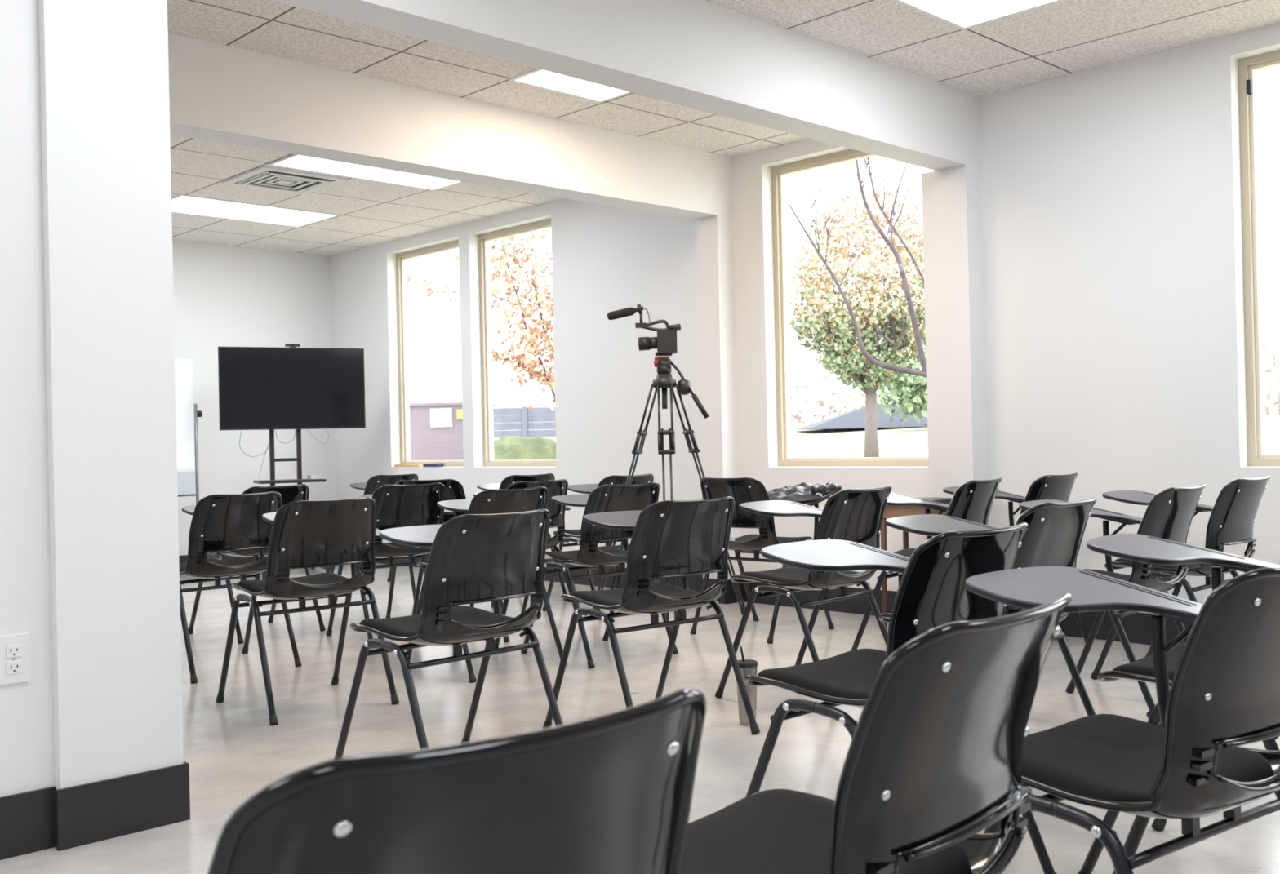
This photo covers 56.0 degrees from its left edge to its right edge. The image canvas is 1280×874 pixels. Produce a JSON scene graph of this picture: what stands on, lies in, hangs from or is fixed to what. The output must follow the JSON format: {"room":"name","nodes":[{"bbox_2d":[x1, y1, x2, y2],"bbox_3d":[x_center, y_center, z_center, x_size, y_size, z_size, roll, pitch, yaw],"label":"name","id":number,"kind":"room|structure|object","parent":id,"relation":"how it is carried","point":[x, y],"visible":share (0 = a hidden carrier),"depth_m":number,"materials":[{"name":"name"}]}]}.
{"room":"classroom","nodes":[
{"label":"classroom","id":0,"kind":"room"},
{"bbox_2d":[0,0,54,797],"bbox_3d":[-3.310,-0.296,1.438,4.860,2.750,0.138,-1,0,-44],"label":"wall","id":1,"kind":"structure","parent":0,"point":[27,757],"depth_m":3.04,"materials":[{"name":"white paint"}]},
{"bbox_2d":[0,633,30,685],"bbox_3d":[-1.565,0.555,3.006,0.075,0.120,0.011,-1,0,-44],"label":"wall outlet","id":2,"kind":"object","parent":1,"relation":"attached to","point":[15,659],"visible":1,"depth_m":3.00,"materials":[{"name":"white plastic"}]},
{"bbox_2d":[5,644,21,657],"bbox_3d":[-1.563,0.535,3.004,0.034,0.029,0.004,-1,0,-44],"label":"socket","id":3,"kind":"object","parent":2,"relation":"attached to","point":[11,651],"depth_m":3.00,"materials":[{"name":"grey plastic"}]},
{"bbox_2d":[6,661,22,674],"bbox_3d":[-1.562,0.576,3.004,0.034,0.029,0.004,-1,0,-44],"label":"socket","id":4,"kind":"object","parent":2,"relation":"attached to","point":[12,667],"depth_m":3.00,"materials":[{"name":"grey plastic"}]},
{"bbox_2d":[0,761,190,860],"bbox_3d":[-3.175,1.001,1.557,5.183,0.152,0.269,-1,0,-44],"label":"baseboard","id":5,"kind":"structure","parent":1,"relation":"attached to","point":[76,816],"depth_m":3.09,"materials":[{"name":"black plastic"}]},
{"bbox_2d":[38,0,183,790],"bbox_3d":[-1.466,-0.332,3.248,0.317,2.750,0.248,-1,0,-44],"label":"pillar","id":6,"kind":"structure","parent":0,"point":[104,68],"depth_m":3.15,"materials":[{"name":"white paint"}]},
{"bbox_2d":[172,240,335,555],"bbox_3d":[-6.126,-0.252,7.712,9.552,2.830,0.150,-1,0,-44],"label":"wall","id":7,"kind":"structure","parent":0,"point":[224,295],"depth_m":10.27,"materials":[{"name":"white paint"}]},
{"bbox_2d":[178,553,259,563],"bbox_3d":[-6.102,1.090,7.590,9.380,0.145,0.014,-1,0,-44],"label":"baseboard","id":8,"kind":"structure","parent":7,"relation":"attached to","point":[182,559],"depth_m":9.89,"materials":[{"name":"black plastic"}]},
{"bbox_2d":[169,133,564,256],"bbox_3d":[-4.552,-1.659,5.937,9.380,0.100,4.640,-1,0,-44],"label":"ceiling","id":9,"kind":"structure","parent":0,"point":[371,213],"depth_m":8.63,"materials":[{"name":"white tile"}]},
{"bbox_2d":[171,194,339,226],"bbox_3d":[-2.866,-1.636,8.724,1.200,0.012,0.605,-1,0,-44],"label":"recessed light","id":10,"kind":"object","parent":9,"relation":"in","point":[180,203],"visible":0.76,"depth_m":8.72,"materials":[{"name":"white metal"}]},
{"bbox_2d":[221,165,348,195],"bbox_3d":[-2.285,-1.645,7.745,0.580,0.026,0.580,-1,0,-44],"label":"ceiling vent","id":11,"kind":"object","parent":9,"relation":"in","point":[264,177],"visible":1,"depth_m":7.70,"materials":[{"name":"grey metal"}]},
{"bbox_2d":[268,154,462,190],"bbox_3d":[-1.612,-1.668,7.489,1.200,0.012,0.595,-1,0,-44],"label":"recessed light","id":12,"kind":"object","parent":9,"relation":"in","point":[293,161],"visible":0.56,"depth_m":7.55,"materials":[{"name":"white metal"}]},
{"bbox_2d":[168,32,733,219],"bbox_3d":[-2.867,-1.517,4.203,9.380,0.470,0.190,-1,0,-44],"label":"ceiling beam","id":13,"kind":"structure","parent":0,"point":[218,92],"depth_m":5.84,"materials":[{"name":"white paint"}]},
{"bbox_2d":[167,0,808,157],"bbox_3d":[-2.276,-1.718,3.590,9.380,0.100,1.520,-1,0,-44],"label":"ceiling","id":14,"kind":"structure","parent":0,"point":[268,27],"depth_m":5.50,"materials":[{"name":"tile"}]},
{"bbox_2d":[508,68,631,102],"bbox_3d":[-0.055,-1.709,5.538,0.590,0.012,1.025,-1,0,-44],"label":"recessed light","id":15,"kind":"object","parent":14,"relation":"in","point":[537,77],"visible":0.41,"depth_m":5.82,"materials":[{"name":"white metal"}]},
{"bbox_2d":[271,0,980,170],"bbox_3d":[-1.682,-1.548,2.981,9.380,0.470,0.175,-1,0,-44],"label":"ceiling beam","id":16,"kind":"structure","parent":0,"point":[700,55],"depth_m":4.79,"materials":[{"name":"white paint"}]},
{"bbox_2d":[0,563,1279,873],"bbox_3d":[-1.547,1.105,2.875,9.752,0.120,13.520,-1,0,-44],"label":"floor","id":17,"kind":"structure","parent":0,"point":[231,748],"depth_m":4.55,"materials":[{"name":"concrete"}]},
{"bbox_2d":[174,359,202,504],"bbox_3d":[-3.888,0.260,9.040,1.242,1.715,0.608,-1,0,-44],"label":"whiteboard","id":18,"kind":"object","parent":17,"relation":"on","point":[183,367],"visible":0.22,"depth_m":9.37,"materials":[{"name":"white plastic"}]},
{"bbox_2d":[178,491,302,684],"bbox_3d":[-1.935,0.659,5.578,0.568,0.812,0.642,-1,0,-44],"label":"chair","id":19,"kind":"object","parent":17,"relation":"on","point":[219,522],"visible":0.74,"depth_m":5.35,"materials":[{"name":"black plastic"}]},
{"bbox_2d":[178,556,255,572],"bbox_3d":[-1.969,0.608,5.575,0.406,0.062,0.373,-1,0,-44],"label":"seat cushion","id":20,"kind":"object","parent":19,"relation":"on","point":[184,567],"depth_m":5.64,"materials":[{"name":"black plastic"}]},
{"bbox_2d":[188,484,325,644],"bbox_3d":[-2.105,0.666,6.613,0.642,0.812,0.568,-1,0,42],"label":"chair","id":21,"kind":"object","parent":17,"relation":"on","point":[289,494],"visible":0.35,"depth_m":6.43,"materials":[{"name":"black plastic"}]},
{"bbox_2d":[253,429,331,580],"bbox_3d":[-2.801,0.284,9.562,0.520,1.620,0.662,-1,0,-26],"label":"stand","id":22,"kind":"object","parent":17,"relation":"on","point":[299,481],"visible":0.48,"depth_m":9.56,"materials":[{"name":"grey metal"}]},
{"bbox_2d":[258,443,269,480],"bbox_3d":[-2.974,0.193,9.464,0.046,0.293,0.184,-1,0,8],"label":"cable","id":23,"kind":"object","parent":22,"relation":"hanging from","point":[268,443],"visible":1,"depth_m":9.52,"materials":[{"name":"grey plastic"}]},
{"bbox_2d":[253,479,326,484],"bbox_3d":[-2.762,0.348,9.486,0.500,0.020,0.350,-1,0,-26],"label":"shelf","id":24,"kind":"object","parent":22,"relation":"attached to","point":[272,481],"depth_m":9.36,"materials":[{"name":"grey metal"}]},
{"bbox_2d":[217,346,365,430],"bbox_3d":[-2.767,-0.387,9.600,1.130,0.650,0.070,-1,0,-26],"label":"television","id":25,"kind":"object","parent":22,"relation":"attached to","point":[260,388],"visible":1,"depth_m":9.56,"materials":[{"name":"black plastic"}]},
{"bbox_2d":[239,431,268,457],"bbox_3d":[-3.046,0.054,9.501,0.229,0.210,0.017,-1,0,-34],"label":"cable","id":26,"kind":"object","parent":25,"relation":"hanging from","point":[241,431],"visible":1,"depth_m":9.46,"materials":[{"name":"grey plastic"}]},
{"bbox_2d":[275,430,295,444],"bbox_3d":[-2.823,-0.002,9.589,0.160,0.108,0.009,-1,0,-24],"label":"cable","id":27,"kind":"object","parent":25,"relation":"hanging from","point":[275,430],"visible":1,"depth_m":9.59,"materials":[{"name":"grey plastic"}]},
{"bbox_2d":[284,343,299,347],"bbox_3d":[-2.767,-0.727,9.586,0.110,0.030,0.041,-1,0,-26],"label":"webcam","id":28,"kind":"object","parent":25,"relation":"on","point":[290,345],"visible":1,"depth_m":9.57,"materials":[{"name":"black plastic"}]},
{"bbox_2d":[307,429,329,444],"bbox_3d":[-2.592,0.000,9.702,0.174,0.124,0.005,-1,0,-26],"label":"cable","id":29,"kind":"object","parent":25,"relation":"hanging from","point":[325,429],"visible":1,"depth_m":9.71,"materials":[{"name":"grey plastic"}]},
{"bbox_2d":[306,475,322,479],"bbox_3d":[-2.577,0.318,9.538,0.100,0.030,0.060,-1,0,-44],"label":"receiver","id":30,"kind":"object","parent":22,"relation":"on","point":[308,477],"visible":1,"depth_m":9.51,"materials":[{"name":"grey plastic"}]},
{"bbox_2d":[216,497,399,725],"bbox_3d":[-1.312,0.643,4.758,0.568,0.812,0.642,-1,0,-39],"label":"chair","id":31,"kind":"object","parent":17,"relation":"on","point":[320,533],"visible":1,"depth_m":4.55,"materials":[{"name":"black plastic"}]},
{"bbox_2d":[237,573,348,592],"bbox_3d":[-1.346,0.591,4.758,0.406,0.062,0.373,-1,0,-39],"label":"seat cushion","id":32,"kind":"object","parent":31,"relation":"on","point":[247,586],"depth_m":4.77,"materials":[{"name":"black plastic"}]},
{"bbox_2d":[330,473,425,586],"bbox_3d":[-1.860,0.667,8.575,0.568,0.812,0.642,-1,0,-43],"label":"chair","id":33,"kind":"object","parent":17,"relation":"on","point":[376,482],"visible":0.2,"depth_m":8.30,"materials":[{"name":"black plastic"}]},
{"bbox_2d":[325,482,453,648],"bbox_3d":[-1.304,0.648,6.381,0.568,0.812,0.642,-1,0,-37],"label":"chair","id":34,"kind":"object","parent":17,"relation":"on","point":[397,505],"visible":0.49,"depth_m":6.16,"materials":[{"name":"black plastic"}]},
{"bbox_2d":[385,542,413,546],"bbox_3d":[-1.337,0.596,6.382,0.406,0.062,0.373,-1,0,-37],"label":"seat cushion","id":35,"kind":"object","parent":34,"relation":"on","point":[390,544],"depth_m":6.44,"materials":[{"name":"black plastic"}]},
{"bbox_2d":[385,479,493,618],"bbox_3d":[-1.179,0.647,7.123,0.518,0.812,0.581,-1,0,7],"label":"shell chair","id":36,"kind":"object","parent":17,"relation":"on","point":[454,490],"visible":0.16,"depth_m":6.88,"materials":[{"name":"black plastic"}]},
{"bbox_2d":[333,508,563,759],"bbox_3d":[-0.566,0.622,3.633,0.642,0.812,0.568,-1,0,45],"label":"chair","id":37,"kind":"object","parent":17,"relation":"on","point":[473,558],"visible":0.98,"depth_m":3.45,"materials":[{"name":"black plastic"}]},
{"bbox_2d":[359,605,513,636],"bbox_3d":[-0.600,0.571,3.630,0.373,0.062,0.406,-1,0,45],"label":"seat cushion","id":38,"kind":"object","parent":37,"relation":"on","point":[404,626],"depth_m":3.62,"materials":[{"name":"black plastic"}]},
{"bbox_2d":[207,688,706,873],"bbox_3d":[-0.238,0.606,1.039,0.518,0.812,0.581,-1,0,-40],"label":"shell chair","id":39,"kind":"object","parent":17,"relation":"on","point":[611,793],"visible":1,"depth_m":0.81,"materials":[{"name":"black plastic"}]},
{"bbox_2d":[406,486,567,683],"bbox_3d":[-0.706,0.631,5.460,0.568,0.812,0.642,-1,0,-42],"label":"chair","id":40,"kind":"object","parent":17,"relation":"on","point":[492,501],"visible":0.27,"depth_m":5.26,"materials":[{"name":"black plastic"}]},
{"bbox_2d":[476,473,567,608],"bbox_3d":[-0.832,0.641,7.732,0.568,0.812,0.642,-1,0,-40],"label":"chair","id":41,"kind":"object","parent":17,"relation":"on","point":[507,482],"visible":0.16,"depth_m":7.51,"materials":[{"name":"black plastic"}]},
{"bbox_2d":[472,479,579,642],"bbox_3d":[-0.676,0.634,6.464,0.568,0.812,0.642,-1,0,-42],"label":"chair","id":42,"kind":"object","parent":17,"relation":"on","point":[555,487],"visible":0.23,"depth_m":6.34,"materials":[{"name":"black plastic"}]},
{"bbox_2d":[520,482,678,668],"bbox_3d":[-0.198,0.621,5.714,0.568,0.812,0.642,-1,0,-39],"label":"chair","id":43,"kind":"object","parent":17,"relation":"on","point":[631,497],"visible":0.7,"depth_m":5.47,"materials":[{"name":"black plastic"}]},
{"bbox_2d":[545,546,628,560],"bbox_3d":[-0.232,0.569,5.714,0.406,0.062,0.373,-1,0,-39],"label":"seat cushion","id":44,"kind":"object","parent":43,"relation":"on","point":[575,555],"depth_m":5.66,"materials":[{"name":"black plastic"}]},
{"bbox_2d":[542,473,659,620],"bbox_3d":[-0.212,0.625,7.150,0.568,0.812,0.642,-1,0,-40],"label":"chair","id":45,"kind":"object","parent":17,"relation":"on","point":[644,478],"visible":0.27,"depth_m":7.03,"materials":[{"name":"black plastic"}]},
{"bbox_2d":[564,529,581,535],"bbox_3d":[-0.246,0.574,7.149,0.406,0.062,0.373,-1,0,-40],"label":"seat cushion","id":46,"kind":"object","parent":45,"relation":"on","point":[567,532],"depth_m":7.04,"materials":[{"name":"black plastic"}]},
{"bbox_2d":[542,496,759,734],"bbox_3d":[0.030,0.610,4.165,0.568,0.812,0.642,-1,0,-38],"label":"chair","id":47,"kind":"object","parent":17,"relation":"on","point":[670,539],"visible":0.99,"depth_m":3.97,"materials":[{"name":"black plastic"}]},
{"bbox_2d":[568,582,700,605],"bbox_3d":[-0.004,0.559,4.165,0.406,0.062,0.373,-1,0,-38],"label":"seat cushion","id":48,"kind":"object","parent":47,"relation":"on","point":[615,597],"depth_m":4.14,"materials":[{"name":"black plastic"}]},
{"bbox_2d":[590,356,745,631],"bbox_3d":[0.151,0.284,6.584,0.833,1.441,0.839,-1,0,-44],"label":"tripod","id":49,"kind":"object","parent":17,"relation":"on","point":[664,380],"visible":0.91,"depth_m":6.51,"materials":[{"name":"black metal"}]},
{"bbox_2d":[606,303,680,356],"bbox_3d":[0.022,-0.580,6.524,0.401,0.284,0.100,-1,0,0],"label":"video camera","id":50,"kind":"object","parent":49,"relation":"on","point":[665,342],"visible":1,"depth_m":6.50,"materials":[{"name":"black plastic"}]},
{"bbox_2d":[736,646,757,726],"bbox_3d":[0.374,0.869,4.214,0.079,0.273,0.079,-1,0,-44],"label":"tumbler","id":51,"kind":"object","parent":17,"relation":"on","point":[747,667],"visible":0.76,"depth_m":4.19,"materials":[{"name":"grey"}]},
{"bbox_2d":[689,477,835,644],"bbox_3d":[0.659,0.603,6.219,0.568,0.812,0.642,-1,0,42],"label":"chair","id":52,"kind":"object","parent":17,"relation":"on","point":[742,490],"visible":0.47,"depth_m":6.02,"materials":[{"name":"black plastic"}]},
{"bbox_2d":[733,534,812,544],"bbox_3d":[0.653,0.551,6.251,0.406,0.062,0.373,-1,0,42],"label":"seat cushion","id":53,"kind":"object","parent":52,"relation":"on","point":[777,540],"depth_m":6.21,"materials":[{"name":"black plastic"}]},
{"bbox_2d":[766,481,842,502],"bbox_3d":[0.817,0.290,6.206,0.428,0.110,0.391,-1,0,-3],"label":"jacket","id":54,"kind":"object","parent":52,"relation":"on","point":[804,491],"visible":0.79,"depth_m":6.09,"materials":[{"name":"black fabric"}]},
{"bbox_2d":[715,485,892,707],"bbox_3d":[0.658,0.598,4.683,0.642,0.812,0.568,-1,0,44],"label":"chair","id":55,"kind":"object","parent":17,"relation":"on","point":[853,515],"visible":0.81,"depth_m":4.52,"materials":[{"name":"black plastic"}]},
{"bbox_2d":[739,566,858,582],"bbox_3d":[0.625,0.546,4.679,0.373,0.062,0.406,-1,0,44],"label":"seat cushion","id":56,"kind":"object","parent":55,"relation":"on","point":[788,574],"depth_m":4.60,"materials":[{"name":"black plastic"}]},
{"bbox_2d":[680,592,1071,873],"bbox_3d":[0.223,0.598,1.507,0.581,0.812,0.518,-1,0,42],"label":"shell chair","id":57,"kind":"object","parent":17,"relation":"on","point":[933,761],"visible":0.91,"depth_m":1.31,"materials":[{"name":"black plastic"}]},
{"bbox_2d":[680,789,969,873],"bbox_3d":[0.184,0.546,1.541,0.373,0.062,0.406,-1,0,42],"label":"seat cushion","id":58,"kind":"object","parent":57,"relation":"on","point":[770,831],"depth_m":1.57,"materials":[{"name":"black plastic"}]},
{"bbox_2d":[742,522,1056,873],"bbox_3d":[0.538,0.594,2.697,0.568,0.812,0.642,-1,0,-43],"label":"chair","id":59,"kind":"object","parent":17,"relation":"on","point":[932,593],"visible":0.59,"depth_m":2.52,"materials":[{"name":"black plastic"}]},
{"bbox_2d":[757,648,886,699],"bbox_3d":[0.504,0.543,2.695,0.406,0.062,0.373,-1,0,-43],"label":"seat cushion","id":60,"kind":"object","parent":59,"relation":"on","point":[852,674],"depth_m":2.65,"materials":[{"name":"black plastic"}]},
{"bbox_2d":[880,497,952,630],"bbox_3d":[1.421,0.652,6.154,0.260,0.672,0.340,-1,0,-44],"label":"side table","id":61,"kind":"object","parent":17,"relation":"on","point":[891,511],"visible":0.14,"depth_m":6.15,"materials":[{"name":"brown"}]},
{"bbox_2d":[850,477,1001,650],"bbox_3d":[1.244,0.586,5.239,0.642,0.812,0.568,-1,0,39],"label":"chair","id":62,"kind":"object","parent":17,"relation":"on","point":[972,501],"visible":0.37,"depth_m":5.08,"materials":[{"name":"black plastic"}]},
{"bbox_2d":[893,548,915,558],"bbox_3d":[1.211,0.535,5.233,0.373,0.062,0.406,-1,0,39],"label":"seat cushion","id":63,"kind":"object","parent":62,"relation":"on","point":[908,553],"depth_m":5.35,"materials":[{"name":"black plastic"}]},
{"bbox_2d":[878,497,1096,787],"bbox_3d":[1.018,0.586,3.581,0.568,0.812,0.642,-1,0,-44],"label":"chair","id":64,"kind":"object","parent":17,"relation":"on","point":[1054,535],"visible":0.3,"depth_m":3.38,"materials":[{"name":"black plastic"}]},
{"bbox_2d":[942,472,1088,643],"bbox_3d":[1.720,0.577,5.656,0.568,0.812,0.642,-1,0,-45],"label":"chair","id":65,"kind":"object","parent":17,"relation":"on","point":[1055,487],"visible":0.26,"depth_m":5.44,"materials":[{"name":"black plastic"}]},
{"bbox_2d":[1018,484,1205,726],"bbox_3d":[1.656,0.574,4.271,0.642,0.812,0.568,-1,0,44],"label":"chair","id":66,"kind":"object","parent":17,"relation":"on","point":[1169,514],"visible":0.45,"depth_m":4.03,"materials":[{"name":"black plastic"}]},
{"bbox_2d":[1082,568,1161,582],"bbox_3d":[1.623,0.522,4.268,0.373,0.062,0.406,-1,0,44],"label":"seat cushion","id":67,"kind":"object","parent":66,"relation":"on","point":[1120,576],"depth_m":4.37,"materials":[{"name":"black plastic"}]},
{"bbox_2d":[965,566,1279,873],"bbox_3d":[0.814,0.586,1.971,0.568,0.812,0.642,-1,0,-36],"label":"chair","id":68,"kind":"object","parent":17,"relation":"on","point":[1223,696],"visible":0.89,"depth_m":1.76,"materials":[{"name":"black plastic"}]},
{"bbox_2d":[1022,714,1274,803],"bbox_3d":[0.780,0.534,1.973,0.406,0.062,0.373,-1,0,-36],"label":"seat cushion","id":69,"kind":"object","parent":68,"relation":"on","point":[1110,757],"depth_m":1.94,"materials":[{"name":"black plastic"}]},
{"bbox_2d":[1077,533,1279,873],"bbox_3d":[1.319,0.576,2.678,0.642,0.812,0.568,-1,0,42],"label":"chair","id":70,"kind":"object","parent":17,"relation":"on","point":[1131,547],"visible":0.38,"depth_m":2.81,"materials":[{"name":"black plastic"}]},
{"bbox_2d":[1111,643,1185,680],"bbox_3d":[1.286,0.525,2.673,0.373,0.062,0.406,-1,0,42],"label":"seat cushion","id":71,"kind":"object","parent":70,"relation":"on","point":[1144,667],"depth_m":2.63,"materials":[{"name":"black plastic"}]},
{"bbox_2d":[1090,475,1271,679],"bbox_3d":[2.183,0.564,4.850,0.568,0.812,0.642,-1,0,-43],"label":"chair","id":72,"kind":"object","parent":17,"relation":"on","point":[1232,518],"visible":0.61,"depth_m":4.62,"materials":[{"name":"black plastic"}]},
{"bbox_2d":[1113,558,1200,568],"bbox_3d":[2.149,0.512,4.848,0.406,0.062,0.373,-1,0,-43],"label":"seat cushion","id":73,"kind":"object","parent":72,"relation":"on","point":[1120,563],"depth_m":4.76,"materials":[{"name":"black plastic"}]},
{"bbox_2d":[694,214,740,579],"bbox_3d":[0.481,-0.167,7.412,0.143,2.360,0.185,-1,0,-44],"label":"wall","id":74,"kind":"structure","parent":0,"point":[714,248],"depth_m":7.36,"materials":[{"name":"white paint"}]},
{"bbox_2d":[329,22,1279,613],"bbox_3d":[1.858,-0.437,6.214,0.172,2.830,13.120,-1,0,-44],"label":"wall","id":75,"kind":"structure","parent":0,"point":[1112,231],"depth_m":5.99,"materials":[{"name":"white paint"}]},
{"bbox_2d":[394,464,422,466],"bbox_3d":[-1.906,0.240,10.092,0.120,0.022,0.370,-1,0,-44],"label":"pencil box","id":76,"kind":"object","parent":75,"relation":"on","point":[395,465],"visible":0.79,"depth_m":10.03,"materials":[{"name":"brown"}]},
{"bbox_2d":[395,240,463,466],"bbox_3d":[-1.671,-0.663,9.911,0.080,1.815,1.030,-1,0,-44],"label":"window","id":77,"kind":"structure","parent":75,"relation":"in","point":[401,258],"depth_m":10.24,"materials":[{"name":"beige"}]},
{"bbox_2d":[422,463,443,466],"bbox_3d":[-1.691,0.231,9.834,0.060,0.028,0.200,-1,0,-44],"label":"eraser","id":78,"kind":"object","parent":75,"relation":"on","point":[424,464],"visible":0.86,"depth_m":9.78,"materials":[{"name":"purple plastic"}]},
{"bbox_2d":[478,217,556,466],"bbox_3d":[-0.871,-0.684,9.085,0.080,1.815,0.990,-1,0,-44],"label":"window","id":79,"kind":"structure","parent":75,"relation":"in","point":[484,239],"depth_m":9.40,"materials":[{"name":"beige"}]},
{"bbox_2d":[374,552,1189,645],"bbox_3d":[1.771,0.907,6.097,0.157,0.145,13.120,-1,0,-44],"label":"baseboard","id":80,"kind":"structure","parent":75,"relation":"attached to","point":[1137,627],"depth_m":6.78,"materials":[{"name":"black plastic"}]},
{"bbox_2d":[771,148,928,466],"bbox_3d":[1.256,-0.739,6.892,0.080,1.815,1.180,-1,0,-44],"label":"window","id":81,"kind":"structure","parent":75,"relation":"in","point":[779,173],"depth_m":7.27,"materials":[{"name":"beige wood"}]},
{"bbox_2d":[1237,49,1279,466],"bbox_3d":[3.091,-0.786,4.999,0.080,1.815,1.085,-1,0,-44],"label":"window","id":82,"kind":"structure","parent":75,"relation":"in","point":[1247,66],"depth_m":5.35,"materials":[{"name":"beige"}]},
{"bbox_2d":[921,164,989,537],"bbox_3d":[1.635,-0.197,6.223,0.143,2.360,0.260,-1,0,-44],"label":"column","id":83,"kind":"structure","parent":0,"point":[952,210],"depth_m":6.16,"materials":[{"name":"white paint"}]},
{"bbox_2d":[705,0,1279,96],"bbox_3d":[0.670,-1.794,0.552,9.380,0.100,6.595,-1,0,-44],"label":"ceiling","id":84,"kind":"structure","parent":0,"point":[1063,37],"depth_m":5.20,"materials":[{"name":"tile"}]},
{"bbox_2d":[892,0,1062,29],"bbox_3d":[1.575,-1.750,4.493,0.605,0.012,1.195,-1,0,-44],"label":"recessed light","id":85,"kind":"object","parent":84,"relation":"in","point":[960,14],"visible":1,"depth_m":4.89,"materials":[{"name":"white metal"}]},
{"label":"outside","id":86,"kind":"structure","parent":0,"visible":0},
{"bbox_2d":[493,414,1279,457],"bbox_3d":[3.837,0.393,24.608,28.238,1.400,58.000,-1,0,-44],"label":"lawn","id":87,"kind":"structure","parent":86,"point":[909,442],"depth_m":20.75,"materials":[{"name":"green plant"}]},
{"bbox_2d":[409,402,496,460],"bbox_3d":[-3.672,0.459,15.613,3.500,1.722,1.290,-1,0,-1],"label":"brick building","id":88,"kind":"structure","parent":87,"relation":"on","point":[428,442],"depth_m":15.02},
{"bbox_2d":[430,408,452,426],"bbox_3d":[-2.478,-0.241,15.008,0.265,0.230,0.029,-1,0,-1],"label":"notice board","id":89,"kind":"object","parent":88,"relation":"attached to","point":[442,417],"visible":1,"depth_m":14.99,"materials":[{"name":"white paper"}]},
{"bbox_2d":[457,409,462,419],"bbox_3d":[-2.192,-0.282,15.011,0.180,0.120,0.029,-1,0,-1],"label":"warning sign","id":90,"kind":"object","parent":88,"relation":"attached to","point":[459,411],"visible":0.36,"depth_m":14.99,"materials":[{"name":"yellow"}]},
{"bbox_2d":[406,230,555,411],"bbox_3d":[-1.340,-0.963,14.001,1.996,3.802,2.147,-1,0,-44],"label":"tree","id":91,"kind":"object","parent":87,"relation":"on","point":[519,361],"visible":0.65,"depth_m":13.88,"materials":[{"name":"orange plant"}]},
{"bbox_2d":[493,406,555,438],"bbox_3d":[-2.592,0.016,24.007,6.800,1.240,0.121,-1,0,-1],"label":"fence","id":92,"kind":"object","parent":87,"relation":"on","point":[517,421],"visible":0.12,"depth_m":23.98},
{"bbox_2d":[493,435,556,460],"bbox_3d":[-1.412,0.421,14.360,0.996,0.881,0.515,-1,0,-1],"label":"hedge","id":93,"kind":"object","parent":87,"relation":"on","point":[507,447],"visible":0.25,"depth_m":14.16,"materials":[{"name":"green plant"}]},
{"bbox_2d":[788,177,925,457],"bbox_3d":[3.254,-1.584,17.031,2.291,4.162,2.232,-1,0,-44],"label":"autumn tree","id":94,"kind":"object","parent":87,"relation":"on","point":[841,345],"visible":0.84,"depth_m":16.58,"materials":[{"name":"green plant"}]},
{"bbox_2d":[787,155,926,377],"bbox_3d":[2.193,-1.226,11.123,1.654,4.054,0.752,-1,0,-15],"label":"bare tree","id":95,"kind":"object","parent":87,"relation":"on","point":[912,313],"visible":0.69,"depth_m":10.99,"materials":[{"name":"grey plant"}]},
{"bbox_2d":[795,403,927,431],"bbox_3d":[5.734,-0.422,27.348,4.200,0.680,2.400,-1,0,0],"label":"pavilion","id":96,"kind":"object","parent":87,"relation":"on","point":[855,419],"visible":0.36,"depth_m":26.52,"materials":[{"name":"grey"}]},
{"bbox_2d":[849,354,927,426],"bbox_3d":[5.773,-1.048,24.713,2.828,1.768,2.962,-1,0,-44],"label":"bush","id":97,"kind":"object","parent":87,"relation":"on","point":[911,390],"visible":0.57,"depth_m":24.33,"materials":[{"name":"green plant"}]},
{"bbox_2d":[789,90,1279,428],"bbox_3d":[14.753,-7.019,29.174,26.297,13.362,5.740,-1,0,33],"label":"woods","id":98,"kind":"object","parent":87,"relation":"on","point":[835,406],"visible":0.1,"depth_m":29.94,"materials":[{"name":"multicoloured plant"}]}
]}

